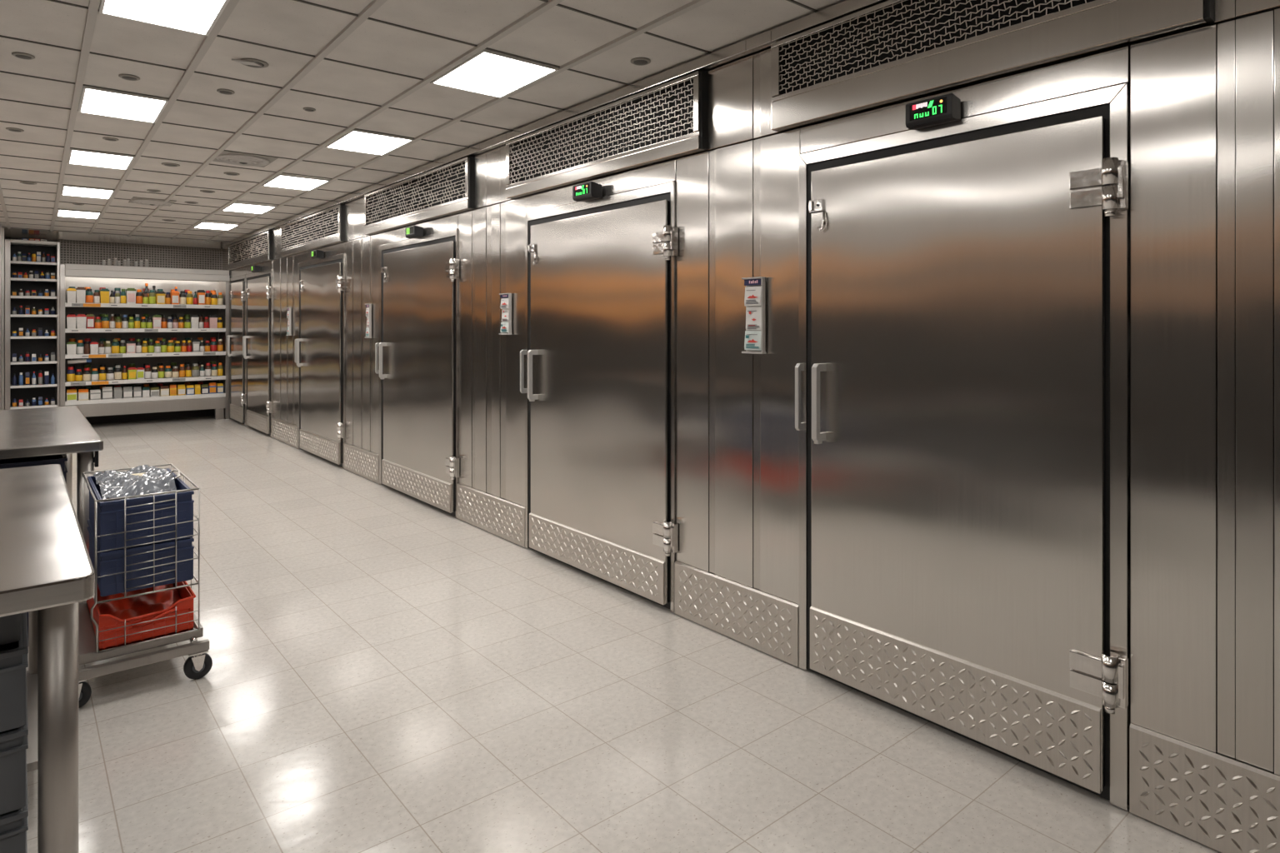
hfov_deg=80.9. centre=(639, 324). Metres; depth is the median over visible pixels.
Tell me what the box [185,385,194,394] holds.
carton
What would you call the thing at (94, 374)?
jar
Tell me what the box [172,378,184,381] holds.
price card
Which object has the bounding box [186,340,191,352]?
jar
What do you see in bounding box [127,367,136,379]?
tub
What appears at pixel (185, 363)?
jar
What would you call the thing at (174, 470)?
cable loop
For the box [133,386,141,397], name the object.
carton
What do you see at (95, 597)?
wire basket
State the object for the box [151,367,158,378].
jar
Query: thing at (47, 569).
worktable
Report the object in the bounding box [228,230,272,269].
air vent
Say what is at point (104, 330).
price card
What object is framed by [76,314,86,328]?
tub
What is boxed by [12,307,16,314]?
bottle
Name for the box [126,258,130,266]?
clear jar
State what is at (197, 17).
recessed light
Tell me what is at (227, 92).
recessed light
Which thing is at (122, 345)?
jar
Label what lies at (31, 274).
jar
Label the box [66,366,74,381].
jar
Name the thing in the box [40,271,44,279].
bottle
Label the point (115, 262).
clear jar
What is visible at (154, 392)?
carton
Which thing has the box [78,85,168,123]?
recessed light
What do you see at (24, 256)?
carton
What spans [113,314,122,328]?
jar
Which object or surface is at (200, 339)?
jar
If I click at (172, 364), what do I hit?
jar
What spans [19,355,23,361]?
bottle
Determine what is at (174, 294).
tub
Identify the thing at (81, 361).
packet
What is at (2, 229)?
trim column
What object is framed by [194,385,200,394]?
carton
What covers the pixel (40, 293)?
bottle
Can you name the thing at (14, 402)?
jar
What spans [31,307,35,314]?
bottle
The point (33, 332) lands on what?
jar
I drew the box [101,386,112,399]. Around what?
carton
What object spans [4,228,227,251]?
trim
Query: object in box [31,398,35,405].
jar
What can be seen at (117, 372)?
jar
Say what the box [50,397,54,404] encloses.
jar
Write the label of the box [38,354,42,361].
bottle
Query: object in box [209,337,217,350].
jar
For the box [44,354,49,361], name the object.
jar
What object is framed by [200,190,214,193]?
recessed light
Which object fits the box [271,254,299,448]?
wall panel
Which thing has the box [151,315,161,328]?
tub
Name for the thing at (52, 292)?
carton
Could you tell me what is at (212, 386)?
carton
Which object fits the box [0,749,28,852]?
crate
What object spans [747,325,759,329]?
print
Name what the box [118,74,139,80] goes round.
recessed light
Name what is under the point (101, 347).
jar
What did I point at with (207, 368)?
jar
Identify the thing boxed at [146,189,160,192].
recessed light
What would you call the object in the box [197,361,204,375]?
jar
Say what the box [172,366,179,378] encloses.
jar
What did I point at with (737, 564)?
wall panel
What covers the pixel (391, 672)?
floor
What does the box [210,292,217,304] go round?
jar
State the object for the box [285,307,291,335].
holder
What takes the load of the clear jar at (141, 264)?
on the open shelf unit at (94, 277)
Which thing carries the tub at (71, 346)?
on the open shelf unit at (94, 277)
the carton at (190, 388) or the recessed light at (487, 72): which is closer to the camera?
the recessed light at (487, 72)
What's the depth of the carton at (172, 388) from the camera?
10.76 m
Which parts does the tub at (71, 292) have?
lid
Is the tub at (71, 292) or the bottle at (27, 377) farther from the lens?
the tub at (71, 292)
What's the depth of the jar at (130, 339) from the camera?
10.66 m
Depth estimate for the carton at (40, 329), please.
9.81 m
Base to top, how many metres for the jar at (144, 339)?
0.207 m
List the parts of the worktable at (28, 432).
leg, leg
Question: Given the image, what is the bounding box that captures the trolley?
[78,600,212,708]
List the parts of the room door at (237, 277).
pull handle, kick plate, door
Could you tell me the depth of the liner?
3.10 m
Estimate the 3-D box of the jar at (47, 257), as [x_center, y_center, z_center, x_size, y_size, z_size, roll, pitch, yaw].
[-7.787,-0.874,9.879,0.044,0.115,0.043,0,0,-40]
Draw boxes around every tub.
[66,288,76,302]
[66,315,76,328]
[66,341,76,354]
[75,286,85,303]
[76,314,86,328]
[85,314,94,328]
[90,342,98,354]
[100,288,109,303]
[125,288,135,304]
[125,341,135,353]
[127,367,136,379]
[136,367,144,379]
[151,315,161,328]
[155,291,165,304]
[170,290,179,304]
[190,315,199,328]
[191,339,199,352]
[196,290,205,304]
[208,315,217,328]
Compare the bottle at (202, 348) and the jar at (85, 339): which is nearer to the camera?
the jar at (85, 339)
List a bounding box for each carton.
[12,290,16,295]
[12,353,16,362]
[18,272,22,278]
[19,328,23,336]
[19,399,23,406]
[22,253,26,261]
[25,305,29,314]
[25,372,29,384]
[31,290,35,295]
[31,354,35,361]
[35,270,39,278]
[36,251,40,261]
[38,327,42,336]
[38,396,42,405]
[45,308,49,314]
[45,371,49,384]
[50,253,54,262]
[50,273,54,279]
[50,290,54,296]
[50,352,54,361]
[66,389,76,401]
[78,389,88,400]
[90,390,100,399]
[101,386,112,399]
[113,387,121,399]
[122,386,132,398]
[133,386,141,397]
[142,387,149,397]
[150,387,159,396]
[160,385,169,396]
[169,385,176,395]
[176,385,185,395]
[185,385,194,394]
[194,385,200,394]
[200,385,208,394]
[208,382,215,394]
[216,383,223,393]
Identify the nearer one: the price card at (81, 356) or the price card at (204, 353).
the price card at (81, 356)
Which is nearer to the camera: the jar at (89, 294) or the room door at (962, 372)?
the room door at (962, 372)
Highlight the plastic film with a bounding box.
[93,465,177,499]
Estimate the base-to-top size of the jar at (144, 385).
0.158 m
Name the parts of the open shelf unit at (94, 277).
post, orange strip, orange strip, orange strip, panel, shelf, panel, post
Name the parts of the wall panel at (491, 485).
kick plate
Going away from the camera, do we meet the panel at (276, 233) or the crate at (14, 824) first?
the crate at (14, 824)
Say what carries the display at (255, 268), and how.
attached to the room door at (257, 341)
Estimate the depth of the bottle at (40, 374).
9.81 m
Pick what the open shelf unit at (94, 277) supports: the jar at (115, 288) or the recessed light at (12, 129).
the jar at (115, 288)
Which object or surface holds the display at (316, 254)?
attached to the room door at (320, 343)
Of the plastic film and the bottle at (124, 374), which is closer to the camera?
the plastic film
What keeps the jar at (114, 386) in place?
on the open shelf unit at (94, 277)
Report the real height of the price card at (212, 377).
0.040 m
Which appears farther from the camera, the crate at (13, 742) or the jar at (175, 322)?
the jar at (175, 322)
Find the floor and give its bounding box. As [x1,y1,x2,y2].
[25,415,1221,852]
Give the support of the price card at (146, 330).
attached to the open shelf unit at (94, 277)
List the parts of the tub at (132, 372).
lid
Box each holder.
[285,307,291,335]
[364,303,371,338]
[499,293,512,334]
[741,276,766,354]
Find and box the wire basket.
[81,463,199,654]
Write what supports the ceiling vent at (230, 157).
in the ceiling
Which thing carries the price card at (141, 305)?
attached to the open shelf unit at (94, 277)
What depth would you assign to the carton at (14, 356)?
9.65 m
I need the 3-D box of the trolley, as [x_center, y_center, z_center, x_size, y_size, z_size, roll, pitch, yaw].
[-2.115,1.306,3.106,0.489,0.188,0.720,0,0,-40]
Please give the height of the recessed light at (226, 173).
0.011 m
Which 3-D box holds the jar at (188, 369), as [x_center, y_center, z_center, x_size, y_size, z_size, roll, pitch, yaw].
[-6.561,0.664,10.909,0.074,0.189,0.072,0,0,-40]
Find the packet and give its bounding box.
[67,358,91,364]
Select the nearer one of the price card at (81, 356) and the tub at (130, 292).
the price card at (81, 356)
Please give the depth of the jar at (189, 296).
10.89 m
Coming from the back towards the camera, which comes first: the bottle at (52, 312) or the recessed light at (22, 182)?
the bottle at (52, 312)
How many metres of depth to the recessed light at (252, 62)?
3.52 m
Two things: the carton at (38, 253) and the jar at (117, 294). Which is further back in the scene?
the jar at (117, 294)
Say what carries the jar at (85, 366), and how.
on the open shelf unit at (94, 277)
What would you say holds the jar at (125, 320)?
on the open shelf unit at (94, 277)
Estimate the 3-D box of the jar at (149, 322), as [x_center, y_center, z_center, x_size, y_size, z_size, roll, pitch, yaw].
[-6.921,-0.029,10.591,0.071,0.163,0.069,0,0,-40]
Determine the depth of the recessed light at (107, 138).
4.99 m
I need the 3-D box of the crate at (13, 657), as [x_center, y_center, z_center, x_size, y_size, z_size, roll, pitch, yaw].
[-1.672,0.784,1.705,0.432,0.172,0.580,0,0,-40]
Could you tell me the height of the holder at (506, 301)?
0.267 m
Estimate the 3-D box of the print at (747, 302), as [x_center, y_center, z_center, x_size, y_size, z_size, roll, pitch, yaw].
[0.481,-0.099,3.220,0.001,0.018,0.069,0,0,-40]
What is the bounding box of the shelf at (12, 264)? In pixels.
[10,263,56,266]
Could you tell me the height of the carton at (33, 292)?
0.082 m
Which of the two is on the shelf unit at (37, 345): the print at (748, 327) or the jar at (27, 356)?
the jar at (27, 356)
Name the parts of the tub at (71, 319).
lid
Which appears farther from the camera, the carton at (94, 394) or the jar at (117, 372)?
the jar at (117, 372)
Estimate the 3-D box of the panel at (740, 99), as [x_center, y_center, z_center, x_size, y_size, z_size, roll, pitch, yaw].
[0.459,-0.990,3.316,0.028,0.364,0.417,0,0,-40]
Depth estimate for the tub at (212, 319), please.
11.08 m
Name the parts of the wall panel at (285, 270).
kick plate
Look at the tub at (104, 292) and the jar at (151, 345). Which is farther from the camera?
the jar at (151, 345)
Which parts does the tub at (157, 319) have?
lid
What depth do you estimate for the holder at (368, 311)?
6.72 m
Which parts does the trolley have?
deck frame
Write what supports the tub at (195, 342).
on the open shelf unit at (94, 277)
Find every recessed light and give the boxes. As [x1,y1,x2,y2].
[5,127,24,132]
[11,51,34,59]
[19,181,37,184]
[56,209,100,219]
[60,185,114,199]
[67,148,134,169]
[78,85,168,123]
[99,0,229,36]
[102,136,119,141]
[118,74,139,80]
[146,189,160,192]
[161,162,179,166]
[162,219,175,221]
[184,201,198,204]
[193,221,239,229]
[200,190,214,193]
[216,88,234,94]
[221,202,276,214]
[223,172,239,175]
[231,58,268,68]
[261,174,329,190]
[303,107,315,111]
[325,129,414,155]
[430,49,559,98]
[630,57,650,65]
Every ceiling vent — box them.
[128,196,176,206]
[212,150,278,167]
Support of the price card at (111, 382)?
attached to the open shelf unit at (94, 277)
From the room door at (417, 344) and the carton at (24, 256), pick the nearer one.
the room door at (417, 344)
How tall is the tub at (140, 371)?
0.160 m
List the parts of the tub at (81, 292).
lid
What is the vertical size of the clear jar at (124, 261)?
0.098 m
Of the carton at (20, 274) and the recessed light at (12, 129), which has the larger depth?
the carton at (20, 274)
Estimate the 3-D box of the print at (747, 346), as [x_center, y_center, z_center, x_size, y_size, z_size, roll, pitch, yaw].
[0.482,0.091,3.219,0.001,0.018,0.072,0,0,-40]
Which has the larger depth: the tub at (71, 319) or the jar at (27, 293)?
the tub at (71, 319)
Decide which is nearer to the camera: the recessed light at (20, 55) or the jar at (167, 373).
the recessed light at (20, 55)
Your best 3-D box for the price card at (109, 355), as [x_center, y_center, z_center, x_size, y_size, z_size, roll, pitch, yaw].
[-7.172,0.421,10.265,0.160,0.040,0.004,0,0,-40]
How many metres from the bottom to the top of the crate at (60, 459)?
0.265 m
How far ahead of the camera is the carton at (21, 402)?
9.69 m
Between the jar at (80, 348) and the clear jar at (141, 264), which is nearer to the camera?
the jar at (80, 348)
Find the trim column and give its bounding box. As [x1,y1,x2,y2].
[0,223,4,409]
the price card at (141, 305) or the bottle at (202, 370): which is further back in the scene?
the bottle at (202, 370)
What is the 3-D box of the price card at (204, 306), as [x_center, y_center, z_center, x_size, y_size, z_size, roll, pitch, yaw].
[-6.304,-0.266,10.987,0.160,0.040,0.004,0,0,-40]
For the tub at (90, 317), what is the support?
on the open shelf unit at (94, 277)
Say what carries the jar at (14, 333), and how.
on the shelf unit at (37, 345)
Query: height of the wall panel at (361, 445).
2.194 m
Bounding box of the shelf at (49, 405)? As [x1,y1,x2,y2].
[10,402,56,407]
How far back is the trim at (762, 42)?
3.76 m
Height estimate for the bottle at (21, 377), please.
0.165 m
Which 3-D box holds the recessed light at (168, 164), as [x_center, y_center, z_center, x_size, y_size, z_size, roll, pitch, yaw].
[-3.627,-1.236,5.802,0.124,0.011,0.124,0,0,-40]
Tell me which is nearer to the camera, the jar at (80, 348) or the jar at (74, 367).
the jar at (80, 348)
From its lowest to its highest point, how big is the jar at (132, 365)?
0.207 m
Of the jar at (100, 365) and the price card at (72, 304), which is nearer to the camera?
the price card at (72, 304)
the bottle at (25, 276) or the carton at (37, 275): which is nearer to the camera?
the bottle at (25, 276)
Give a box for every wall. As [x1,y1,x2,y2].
[60,242,222,424]
[229,18,1237,275]
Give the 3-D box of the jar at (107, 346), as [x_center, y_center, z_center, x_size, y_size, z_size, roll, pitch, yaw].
[-7.293,0.309,10.292,0.074,0.174,0.072,0,0,-40]
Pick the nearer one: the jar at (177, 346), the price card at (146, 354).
the price card at (146, 354)
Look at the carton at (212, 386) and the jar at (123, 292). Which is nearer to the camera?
the jar at (123, 292)
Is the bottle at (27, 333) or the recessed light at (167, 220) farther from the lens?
the bottle at (27, 333)
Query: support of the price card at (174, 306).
attached to the open shelf unit at (94, 277)
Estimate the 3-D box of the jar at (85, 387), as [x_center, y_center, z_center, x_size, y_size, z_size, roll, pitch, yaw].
[-7.624,0.935,10.360,0.107,0.158,0.104,0,0,-40]
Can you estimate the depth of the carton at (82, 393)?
10.08 m
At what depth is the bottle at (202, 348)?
11.00 m
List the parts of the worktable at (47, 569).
leg, leg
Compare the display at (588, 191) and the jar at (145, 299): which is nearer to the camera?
the display at (588, 191)
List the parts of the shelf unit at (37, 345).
post, post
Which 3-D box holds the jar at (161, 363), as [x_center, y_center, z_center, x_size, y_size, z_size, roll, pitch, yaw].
[-6.971,0.655,10.904,0.107,0.207,0.104,0,0,-40]
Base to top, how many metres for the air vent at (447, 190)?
0.358 m
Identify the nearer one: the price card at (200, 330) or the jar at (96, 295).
the jar at (96, 295)
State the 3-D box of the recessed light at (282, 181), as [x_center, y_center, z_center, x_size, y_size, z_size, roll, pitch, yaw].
[-2.989,-1.234,6.511,0.401,0.015,0.598,0,0,-39]
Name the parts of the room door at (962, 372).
frame pull, latch plate, pull handle, kick plate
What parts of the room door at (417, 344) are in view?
frame pull, pull handle, latch plate, kick plate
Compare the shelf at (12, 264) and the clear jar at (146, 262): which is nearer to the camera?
the shelf at (12, 264)
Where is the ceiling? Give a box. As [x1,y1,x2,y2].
[0,0,845,242]
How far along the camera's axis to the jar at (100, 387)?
10.44 m
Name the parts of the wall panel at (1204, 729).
kick plate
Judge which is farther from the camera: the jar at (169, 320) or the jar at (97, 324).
the jar at (169, 320)
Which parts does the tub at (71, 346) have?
lid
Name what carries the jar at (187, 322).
on the open shelf unit at (94, 277)
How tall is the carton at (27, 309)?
0.120 m
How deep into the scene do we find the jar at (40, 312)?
9.81 m
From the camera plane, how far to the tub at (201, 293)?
10.98 m
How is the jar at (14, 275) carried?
on the shelf unit at (37, 345)
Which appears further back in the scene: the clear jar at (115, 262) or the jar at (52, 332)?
the clear jar at (115, 262)
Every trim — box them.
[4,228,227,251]
[225,0,888,246]
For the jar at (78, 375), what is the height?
0.160 m
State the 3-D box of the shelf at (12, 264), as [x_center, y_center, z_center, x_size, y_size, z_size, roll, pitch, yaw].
[-7.986,-0.805,9.889,0.470,0.020,0.380,0,0,-40]
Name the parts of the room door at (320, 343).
frame pull, pull handle, kick plate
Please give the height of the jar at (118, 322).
0.162 m
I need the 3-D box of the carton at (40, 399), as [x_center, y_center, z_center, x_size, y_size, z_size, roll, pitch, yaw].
[-7.850,0.999,9.827,0.042,0.110,0.036,0,0,-40]
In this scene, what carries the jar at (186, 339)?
on the open shelf unit at (94, 277)
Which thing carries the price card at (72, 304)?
attached to the open shelf unit at (94, 277)
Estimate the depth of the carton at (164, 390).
10.68 m
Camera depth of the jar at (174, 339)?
10.98 m
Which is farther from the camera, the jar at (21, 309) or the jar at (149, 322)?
the jar at (149, 322)
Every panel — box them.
[222,246,233,271]
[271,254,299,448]
[272,227,285,259]
[344,233,380,483]
[345,197,369,241]
[456,196,526,547]
[475,145,514,209]
[674,128,801,667]
[708,48,781,150]
[1129,8,1279,852]
[1215,0,1279,24]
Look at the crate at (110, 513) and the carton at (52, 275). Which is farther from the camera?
the carton at (52, 275)
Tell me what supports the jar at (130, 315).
on the open shelf unit at (94, 277)
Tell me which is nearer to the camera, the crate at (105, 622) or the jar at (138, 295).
the crate at (105, 622)
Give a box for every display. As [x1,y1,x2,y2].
[250,265,260,272]
[310,250,324,259]
[405,225,423,238]
[572,181,602,201]
[905,92,960,129]
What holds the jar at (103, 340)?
on the open shelf unit at (94, 277)
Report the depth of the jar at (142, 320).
10.53 m
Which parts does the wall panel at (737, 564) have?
kick plate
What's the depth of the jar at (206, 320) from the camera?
11.03 m
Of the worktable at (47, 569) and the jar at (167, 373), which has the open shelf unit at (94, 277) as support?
the jar at (167, 373)
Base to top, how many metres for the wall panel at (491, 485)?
2.194 m
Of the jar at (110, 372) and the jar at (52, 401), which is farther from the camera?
the jar at (110, 372)
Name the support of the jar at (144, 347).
on the open shelf unit at (94, 277)
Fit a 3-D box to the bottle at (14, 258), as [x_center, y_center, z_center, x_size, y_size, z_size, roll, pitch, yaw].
[-8.050,-0.872,9.661,0.043,0.112,0.042,0,0,-40]
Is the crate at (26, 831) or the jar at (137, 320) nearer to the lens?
the crate at (26, 831)
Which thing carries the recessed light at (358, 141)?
in the ceiling
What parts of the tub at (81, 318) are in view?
lid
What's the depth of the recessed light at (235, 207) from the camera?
7.89 m
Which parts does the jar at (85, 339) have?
lid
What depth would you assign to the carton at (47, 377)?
9.86 m
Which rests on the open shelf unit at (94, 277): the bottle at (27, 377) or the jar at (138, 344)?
the jar at (138, 344)
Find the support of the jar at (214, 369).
on the open shelf unit at (94, 277)
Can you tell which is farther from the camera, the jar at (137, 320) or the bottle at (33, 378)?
the jar at (137, 320)
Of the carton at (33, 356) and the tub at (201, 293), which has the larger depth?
the tub at (201, 293)
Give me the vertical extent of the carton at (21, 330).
0.110 m
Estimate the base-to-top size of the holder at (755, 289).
0.327 m
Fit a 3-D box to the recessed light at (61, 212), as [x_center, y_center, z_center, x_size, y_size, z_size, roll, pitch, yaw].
[-6.247,-1.234,8.354,0.376,0.015,0.578,0,0,-39]
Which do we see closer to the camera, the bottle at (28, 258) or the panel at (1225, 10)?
the panel at (1225, 10)
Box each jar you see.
[12,271,16,278]
[12,330,16,336]
[12,399,16,406]
[17,251,21,260]
[19,305,23,314]
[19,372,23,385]
[25,290,29,295]
[25,352,29,361]
[29,270,33,278]
[31,251,35,261]
[31,329,35,336]
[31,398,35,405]
[38,308,42,314]
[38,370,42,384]
[44,289,49,296]
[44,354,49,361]
[45,254,49,262]
[45,270,49,279]
[50,330,54,336]
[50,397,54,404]
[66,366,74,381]
[67,365,76,373]
[69,339,76,354]
[75,369,82,381]
[76,340,84,354]
[82,365,92,372]
[82,368,90,381]
[83,338,91,346]
[84,341,89,354]
[84,386,91,398]
[85,288,93,303]
[90,368,98,380]
[93,290,99,303]
[94,317,101,328]
[98,338,105,353]
[98,341,104,354]
[98,364,107,379]
[98,385,105,398]
[99,367,105,380]
[101,260,105,265]
[101,314,109,328]
[105,340,111,354]
[105,367,114,380]
[106,259,110,265]
[111,339,119,354]
[112,385,122,396]
[113,258,117,265]
[113,287,121,303]
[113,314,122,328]
[113,364,122,372]
[114,365,121,379]
[115,290,119,303]
[115,316,121,328]
[119,340,125,353]
[120,289,125,303]
[121,315,128,328]
[123,260,126,266]
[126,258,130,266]
[127,363,136,368]
[128,314,134,319]
[128,316,134,328]
[129,338,135,342]
[129,385,134,396]
[134,314,139,328]
[135,289,142,304]
[135,339,141,353]
[139,260,143,267]
[140,316,145,328]
[141,338,149,345]
[141,340,147,353]
[141,384,150,395]
[142,290,148,304]
[143,314,149,328]
[144,259,148,267]
[144,365,150,379]
[146,317,152,328]
[147,340,154,353]
[148,290,155,304]
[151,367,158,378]
[154,340,160,352]
[155,362,164,370]
[155,384,163,394]
[158,365,164,378]
[160,315,166,328]
[160,339,166,352]
[164,365,171,378]
[165,292,170,304]
[166,340,174,352]
[167,316,172,328]
[170,314,176,319]
[170,337,177,344]
[170,362,177,376]
[172,317,178,328]
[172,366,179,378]
[174,341,180,352]
[178,317,184,328]
[179,290,185,304]
[179,364,184,377]
[180,340,186,352]
[184,290,189,304]
[184,316,190,328]
[184,337,189,343]
[184,362,189,376]
[185,364,191,377]
[186,290,193,304]
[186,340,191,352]
[191,364,199,377]
[196,381,204,386]
[197,337,204,344]
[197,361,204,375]
[198,316,203,328]
[204,317,209,328]
[205,290,210,304]
[205,340,209,351]
[205,363,210,376]
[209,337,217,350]
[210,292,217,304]
[210,339,216,351]
[210,361,215,375]
[211,364,217,376]
[216,317,222,328]
[217,292,222,304]
[217,339,223,351]
[217,362,222,375]
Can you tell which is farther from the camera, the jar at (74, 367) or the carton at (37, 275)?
the jar at (74, 367)
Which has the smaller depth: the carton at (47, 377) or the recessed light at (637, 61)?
the recessed light at (637, 61)
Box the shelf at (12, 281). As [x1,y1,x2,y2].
[10,280,55,282]
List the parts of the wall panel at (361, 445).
kick plate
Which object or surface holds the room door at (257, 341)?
in the wall at (1237, 18)
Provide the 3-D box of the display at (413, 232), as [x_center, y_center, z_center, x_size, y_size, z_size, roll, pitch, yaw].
[-1.771,-0.728,5.890,0.078,0.086,0.175,0,0,-40]
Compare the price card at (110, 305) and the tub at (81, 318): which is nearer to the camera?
the tub at (81, 318)
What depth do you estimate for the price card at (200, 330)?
10.96 m
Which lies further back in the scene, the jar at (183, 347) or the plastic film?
the jar at (183, 347)
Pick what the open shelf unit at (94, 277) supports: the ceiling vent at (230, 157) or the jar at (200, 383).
the jar at (200, 383)
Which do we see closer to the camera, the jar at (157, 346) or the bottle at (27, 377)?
the bottle at (27, 377)
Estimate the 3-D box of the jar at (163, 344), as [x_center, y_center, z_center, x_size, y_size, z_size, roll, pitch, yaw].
[-6.794,0.298,10.712,0.069,0.195,0.067,0,0,-40]
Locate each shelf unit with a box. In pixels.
[5,239,59,409]
[60,264,229,419]
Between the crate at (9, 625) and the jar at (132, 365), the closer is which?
the crate at (9, 625)
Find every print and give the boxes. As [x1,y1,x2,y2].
[745,300,758,304]
[745,344,759,348]
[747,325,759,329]
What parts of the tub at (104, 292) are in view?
lid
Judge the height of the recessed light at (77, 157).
0.015 m
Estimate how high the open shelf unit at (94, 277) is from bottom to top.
2.205 m
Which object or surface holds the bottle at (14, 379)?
on the shelf unit at (37, 345)
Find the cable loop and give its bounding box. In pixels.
[167,469,180,479]
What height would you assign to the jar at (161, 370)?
0.179 m
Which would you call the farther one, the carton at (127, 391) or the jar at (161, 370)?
the jar at (161, 370)
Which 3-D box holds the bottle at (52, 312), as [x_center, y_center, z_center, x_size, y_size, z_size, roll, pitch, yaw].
[-7.750,-0.189,9.910,0.043,0.116,0.042,0,0,-40]
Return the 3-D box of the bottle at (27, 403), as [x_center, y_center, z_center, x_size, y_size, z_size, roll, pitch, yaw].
[-7.950,1.012,9.744,0.043,0.083,0.042,0,0,-40]
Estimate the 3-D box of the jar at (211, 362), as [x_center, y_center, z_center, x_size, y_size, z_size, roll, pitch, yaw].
[-6.448,0.655,11.339,0.107,0.207,0.104,0,0,-40]
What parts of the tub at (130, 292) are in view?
lid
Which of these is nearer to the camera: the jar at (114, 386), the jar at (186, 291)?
the jar at (114, 386)
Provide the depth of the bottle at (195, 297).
10.94 m
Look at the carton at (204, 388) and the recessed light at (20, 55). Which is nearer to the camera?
the recessed light at (20, 55)
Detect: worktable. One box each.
[0,405,103,554]
[0,464,94,852]
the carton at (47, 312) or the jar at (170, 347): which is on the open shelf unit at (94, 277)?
the jar at (170, 347)
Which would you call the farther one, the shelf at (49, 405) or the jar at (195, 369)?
the jar at (195, 369)
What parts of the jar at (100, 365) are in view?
lid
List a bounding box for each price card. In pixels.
[70,329,84,332]
[70,381,85,385]
[71,303,83,306]
[80,355,88,358]
[103,329,117,332]
[108,354,122,357]
[109,304,123,307]
[110,380,124,384]
[140,304,153,307]
[145,329,158,331]
[145,353,158,356]
[145,379,158,382]
[170,329,182,331]
[171,352,184,355]
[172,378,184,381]
[173,305,185,307]
[199,329,211,331]
[203,305,215,308]
[203,352,215,354]
[204,376,216,379]
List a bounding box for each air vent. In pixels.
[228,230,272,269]
[280,204,345,256]
[364,156,475,235]
[505,70,709,199]
[770,0,1214,132]
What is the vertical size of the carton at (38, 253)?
0.139 m
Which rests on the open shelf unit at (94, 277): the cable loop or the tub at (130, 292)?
the tub at (130, 292)
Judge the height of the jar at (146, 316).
0.207 m
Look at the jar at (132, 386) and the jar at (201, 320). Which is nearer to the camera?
the jar at (132, 386)
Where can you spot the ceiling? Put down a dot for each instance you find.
(362, 65)
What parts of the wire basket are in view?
corner post, corner post, corner post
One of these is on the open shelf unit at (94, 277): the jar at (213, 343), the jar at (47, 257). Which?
the jar at (213, 343)
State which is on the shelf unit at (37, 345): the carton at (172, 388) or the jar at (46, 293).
the jar at (46, 293)
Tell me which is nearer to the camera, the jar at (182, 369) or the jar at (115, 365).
the jar at (115, 365)
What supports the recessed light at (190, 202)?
in the ceiling
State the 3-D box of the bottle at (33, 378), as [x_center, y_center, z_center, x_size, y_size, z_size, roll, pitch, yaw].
[-7.900,0.694,9.786,0.043,0.176,0.042,0,0,-40]
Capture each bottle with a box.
[12,252,16,260]
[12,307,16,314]
[12,374,16,385]
[19,289,23,295]
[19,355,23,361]
[23,271,27,278]
[25,328,29,336]
[25,400,29,406]
[26,253,31,261]
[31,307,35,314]
[31,371,35,384]
[38,290,42,296]
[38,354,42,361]
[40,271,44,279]
[41,252,45,262]
[50,306,54,314]
[50,373,54,384]
[109,290,114,303]
[109,314,114,328]
[121,365,127,379]
[143,283,149,294]
[193,291,197,304]
[199,340,204,351]
[200,365,204,376]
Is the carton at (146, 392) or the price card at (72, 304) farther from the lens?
the carton at (146, 392)
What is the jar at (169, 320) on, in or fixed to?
on the open shelf unit at (94, 277)
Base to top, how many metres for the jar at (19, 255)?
0.128 m
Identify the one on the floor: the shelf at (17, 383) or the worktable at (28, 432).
the worktable at (28, 432)
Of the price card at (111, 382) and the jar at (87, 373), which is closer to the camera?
the jar at (87, 373)
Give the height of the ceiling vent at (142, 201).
0.040 m
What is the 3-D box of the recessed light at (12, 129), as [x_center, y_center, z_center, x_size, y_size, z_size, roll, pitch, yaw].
[-3.967,-1.236,4.765,0.090,0.011,0.090,0,0,-40]
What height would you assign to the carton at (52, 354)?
0.116 m
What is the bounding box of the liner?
[97,583,180,619]
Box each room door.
[226,267,246,425]
[242,260,272,436]
[295,242,344,468]
[375,214,459,517]
[520,160,677,612]
[795,46,1130,810]
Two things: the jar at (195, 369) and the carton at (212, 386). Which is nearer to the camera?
the jar at (195, 369)
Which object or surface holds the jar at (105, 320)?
on the open shelf unit at (94, 277)
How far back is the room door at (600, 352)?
4.00 m
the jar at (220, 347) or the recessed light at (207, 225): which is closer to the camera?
the recessed light at (207, 225)
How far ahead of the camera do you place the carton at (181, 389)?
10.82 m
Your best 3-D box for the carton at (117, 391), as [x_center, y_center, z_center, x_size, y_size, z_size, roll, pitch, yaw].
[-7.208,0.938,10.361,0.091,0.153,0.078,0,0,-40]
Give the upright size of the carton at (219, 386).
0.144 m
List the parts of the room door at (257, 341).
pull handle, kick plate, door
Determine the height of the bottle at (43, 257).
0.138 m
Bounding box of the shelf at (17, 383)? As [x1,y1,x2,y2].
[10,382,56,385]
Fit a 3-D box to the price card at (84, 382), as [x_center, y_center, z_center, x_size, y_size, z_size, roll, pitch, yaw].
[-7.485,0.784,10.004,0.160,0.040,0.004,0,0,-40]
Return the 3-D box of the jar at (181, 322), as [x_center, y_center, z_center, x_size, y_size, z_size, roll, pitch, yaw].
[-6.629,-0.030,10.845,0.071,0.164,0.069,0,0,-40]
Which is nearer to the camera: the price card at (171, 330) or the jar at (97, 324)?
the jar at (97, 324)
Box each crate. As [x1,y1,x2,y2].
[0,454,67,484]
[0,612,28,732]
[0,613,19,644]
[0,669,28,814]
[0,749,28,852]
[25,830,27,852]
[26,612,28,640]
[86,580,195,650]
[87,468,194,550]
[87,520,194,596]
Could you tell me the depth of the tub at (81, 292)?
10.07 m

